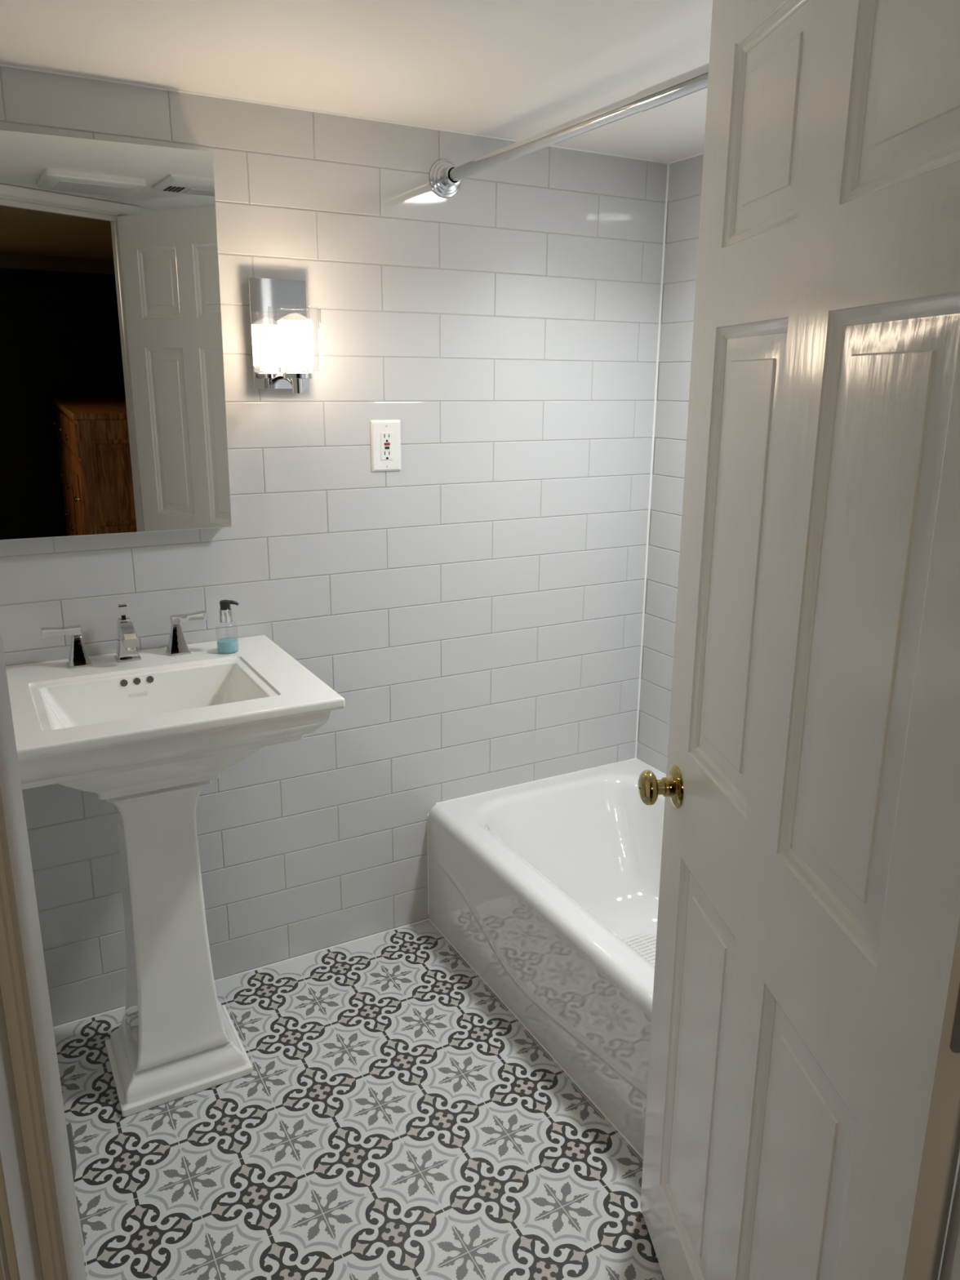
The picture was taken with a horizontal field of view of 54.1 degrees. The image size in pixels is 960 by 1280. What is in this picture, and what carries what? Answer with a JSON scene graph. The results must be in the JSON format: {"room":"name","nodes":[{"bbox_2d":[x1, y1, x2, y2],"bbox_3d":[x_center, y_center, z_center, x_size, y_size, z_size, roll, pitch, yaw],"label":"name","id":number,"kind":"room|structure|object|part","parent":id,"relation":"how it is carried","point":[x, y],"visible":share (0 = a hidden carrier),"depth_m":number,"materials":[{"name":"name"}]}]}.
{"room":"bathroom","nodes":[
{"label":"bathroom","id":0,"kind":"room"},
{"bbox_2d":[0,66,667,1026],"bbox_3d":[-0.431,-0.163,2.337,2.058,2.062,0.100,-8,17,-28],"label":"wall","id":1,"kind":"structure","parent":0,"point":[473,608],"depth_m":2.36,"materials":[{"name":"grey tile"}]},
{"bbox_2d":[0,129,231,540],"bbox_3d":[-0.783,-0.600,1.921,0.514,0.772,0.054,-8,17,-28],"label":"mirror","id":2,"kind":"object","parent":1,"relation":"attached to","point":[113,405],"visible":1,"depth_m":1.91,"materials":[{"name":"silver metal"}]},
{"bbox_2d":[247,277,323,393],"bbox_3d":[-0.414,-0.659,2.038,0.128,0.242,0.185,-8,17,-28],"label":"wall sconce","id":3,"kind":"object","parent":1,"relation":"attached to","point":[282,335],"visible":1,"depth_m":2.07,"materials":[{"name":"white glass"}]},
{"bbox_3d":[-0.420,-0.569,2.079,0.012,0.037,0.098,-8,17,-28],"label":"arm","id":4,"kind":"part","parent":3,"relation":"part of","materials":[{"name":"silver metal"}]},
{"bbox_3d":[-0.394,-0.641,2.011,0.110,0.133,0.110,-8,17,-28],"label":"glass","id":5,"kind":"part","parent":3,"relation":"part of","materials":[{"name":"glass"}]},
{"bbox_3d":[-0.394,-0.629,2.014,0.074,0.101,0.074,-8,17,-28],"label":"lamp shade","id":6,"kind":"part","parent":3,"relation":"part of","materials":[{"name":"white glass"}]},
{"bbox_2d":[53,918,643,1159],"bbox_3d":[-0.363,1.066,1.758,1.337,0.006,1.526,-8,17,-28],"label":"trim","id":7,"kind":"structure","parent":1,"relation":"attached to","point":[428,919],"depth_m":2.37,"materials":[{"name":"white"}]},
{"bbox_2d":[0,63,703,164],"bbox_3d":[-0.036,-0.967,1.390,2.060,0.006,1.502,-8,17,-28],"label":"trim","id":8,"kind":"structure","parent":1,"relation":"attached to","point":[1,64],"depth_m":2.03,"materials":[{"name":"white"}]},
{"bbox_2d":[369,419,401,471],"bbox_3d":[-0.229,-0.475,2.300,0.079,0.124,0.009,-8,17,-28],"label":"outlet","id":9,"kind":"object","parent":1,"relation":"attached to","point":[385,434],"visible":1,"depth_m":2.30,"materials":[{"name":"white plastic"}]},
{"bbox_2d":[380,431,393,460],"bbox_3d":[-0.228,-0.474,2.298,0.033,0.067,0.002,-8,17,-28],"label":"receptacle","id":10,"kind":"object","parent":9,"relation":"attached to","point":[386,437],"depth_m":2.30,"materials":[{"name":"white plastic"}]},
{"bbox_2d":[428,62,709,198],"bbox_3d":[0.284,-0.907,1.575,0.084,0.084,1.525,-8,17,-28],"label":"shower rod","id":11,"kind":"object","parent":1,"relation":"attached to","point":[442,180],"visible":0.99,"depth_m":1.75,"materials":[{"name":"silver metal"}]},
{"bbox_2d":[0,0,712,162],"bbox_3d":[0.142,-0.918,1.065,2.258,0.080,2.440,-8,17,-28],"label":"ceiling","id":12,"kind":"structure","parent":0,"point":[514,69],"depth_m":1.69,"materials":[{"name":"white paint"}]},
{"bbox_2d":[53,920,664,1279],"bbox_3d":[0.070,1.090,1.687,2.294,0.001,2.272,-8,17,-28],"label":"floor","id":13,"kind":"structure","parent":0,"point":[393,1118],"depth_m":1.90,"materials":[{"name":"grey tile"}]},
{"bbox_2d":[5,635,345,1116],"bbox_3d":[-0.679,0.525,2.014,0.656,0.904,0.528,-8,17,-28],"label":"pedestal sink","id":14,"kind":"object","parent":13,"relation":"on","point":[147,735],"visible":0.97,"depth_m":1.95,"materials":[{"name":"white ceramic"}]},
{"bbox_2d":[40,603,206,669],"bbox_3d":[-0.758,-0.012,2.033,0.340,0.120,0.094,-8,17,-28],"label":"faucet","id":15,"kind":"object","parent":14,"relation":"on","point":[127,638],"visible":1,"depth_m":2.03,"materials":[{"name":"silver metal"}]},
{"bbox_3d":[-0.883,-0.019,1.985,0.077,0.021,0.020,-8,17,-28],"label":"lever","id":16,"kind":"part","parent":15,"relation":"part of","materials":[{"name":"silver metal"}]},
{"bbox_3d":[-0.859,0.021,2.010,0.047,0.066,0.045,-8,17,-28],"label":"handle","id":17,"kind":"part","parent":15,"relation":"part of","materials":[{"name":"silver metal"}]},
{"bbox_3d":[-0.778,-0.061,2.048,0.018,0.034,0.014,-8,17,-28],"label":"drain lever","id":18,"kind":"part","parent":15,"relation":"part of","materials":[{"name":"silver metal"}]},
{"bbox_3d":[-0.762,0.002,2.035,0.049,0.092,0.094,-8,17,-28],"label":"spout","id":19,"kind":"part","parent":15,"relation":"part of","materials":[{"name":"silver metal"}]},
{"bbox_3d":[-0.678,-0.004,2.107,0.047,0.066,0.045,-8,17,-28],"label":"handle","id":20,"kind":"part","parent":15,"relation":"part of","materials":[{"name":"silver metal"}]},
{"bbox_3d":[-0.653,-0.051,2.108,0.077,0.021,0.020,-8,17,-28],"label":"lever","id":21,"kind":"part","parent":15,"relation":"part of","materials":[{"name":"silver metal"}]},
{"bbox_2d":[5,635,345,799],"bbox_3d":[-0.676,0.178,1.918,0.656,0.184,0.528,-8,17,-28],"label":"basin","id":22,"kind":"object","parent":14,"relation":"in","point":[109,729],"depth_m":1.83,"materials":[{"name":"white ceramic"}]},
{"bbox_2d":[215,600,239,653],"bbox_3d":[-0.569,-0.031,2.111,0.048,0.119,0.048,9,18,28],"label":"soap bottle","id":23,"kind":"object","parent":14,"relation":"on","point":[224,645],"visible":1,"depth_m":2.10,"materials":[{"name":"clear plastic"}]},
{"bbox_2d":[428,759,666,1156],"bbox_3d":[0.537,0.770,2.190,0.727,0.358,1.524,-8,17,-28],"label":"bathtub","id":24,"kind":"object","parent":13,"relation":"on","point":[548,889],"visible":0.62,"depth_m":2.40,"materials":[{"name":"white ceramic"}]},
{"bbox_2d":[636,154,703,774],"bbox_3d":[0.932,-0.090,2.112,0.100,2.062,1.630,-8,17,-28],"label":"wall","id":25,"kind":"structure","parent":0,"point":[685,177],"depth_m":2.64,"materials":[{"name":"grey tile"}]},
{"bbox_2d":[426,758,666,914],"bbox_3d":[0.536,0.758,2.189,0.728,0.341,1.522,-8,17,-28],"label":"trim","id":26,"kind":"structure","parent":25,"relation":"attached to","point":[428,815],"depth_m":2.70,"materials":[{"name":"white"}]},
{"bbox_2d":[634,163,669,758],"bbox_3d":[0.495,-0.448,2.725,0.005,1.704,0.005,-8,17,-28],"label":"trim","id":27,"kind":"structure","parent":25,"relation":"attached to","point":[668,166],"depth_m":2.70,"materials":[{"name":"white"}]},
{"bbox_3d":[-1.134,0.308,0.611,1.480,2.062,0.741,-8,17,-28],"label":"wall","id":28,"kind":"structure","parent":0,"visible":0},
{"bbox_2d":[0,626,959,1279],"bbox_3d":[0.052,0.293,0.703,0.888,2.060,0.146,-1,15,-4],"label":"trim","id":29,"kind":"structure","parent":28,"relation":"attached to","point":[40,1234],"depth_m":0.66,"materials":[{"name":"white paint"}]},
{"bbox_3d":[0.057,0.309,0.643,0.888,2.060,0.021,-1,15,-4],"label":"casing","id":30,"kind":"part","parent":29,"relation":"part of","materials":[{"name":"white paint"}]},
{"bbox_3d":[-0.329,0.414,0.749,0.004,0.060,0.038,-2,16,-7],"label":"strike plate","id":31,"kind":"part","parent":29,"relation":"part of","materials":[{"name":"silver metal"}]},
{"bbox_3d":[0.047,0.276,0.763,0.839,2.060,0.021,-1,15,-4],"label":"casing","id":32,"kind":"part","parent":29,"relation":"part of","materials":[{"name":"white paint"}]},
{"bbox_2d":[637,0,959,1279],"bbox_3d":[0.364,0.192,1.135,0.154,2.005,0.749,-2,16,-7],"label":"door","id":33,"kind":"structure","parent":28,"relation":"in","point":[802,1112],"depth_m":1.01,"materials":[{"name":"white paint"}]},
{"bbox_3d":[0.269,0.231,1.470,0.039,0.056,0.056,-2,16,-7],"label":"knob","id":34,"kind":"part","parent":33,"relation":"part of","materials":[{"name":"gold metal"}]}
]}

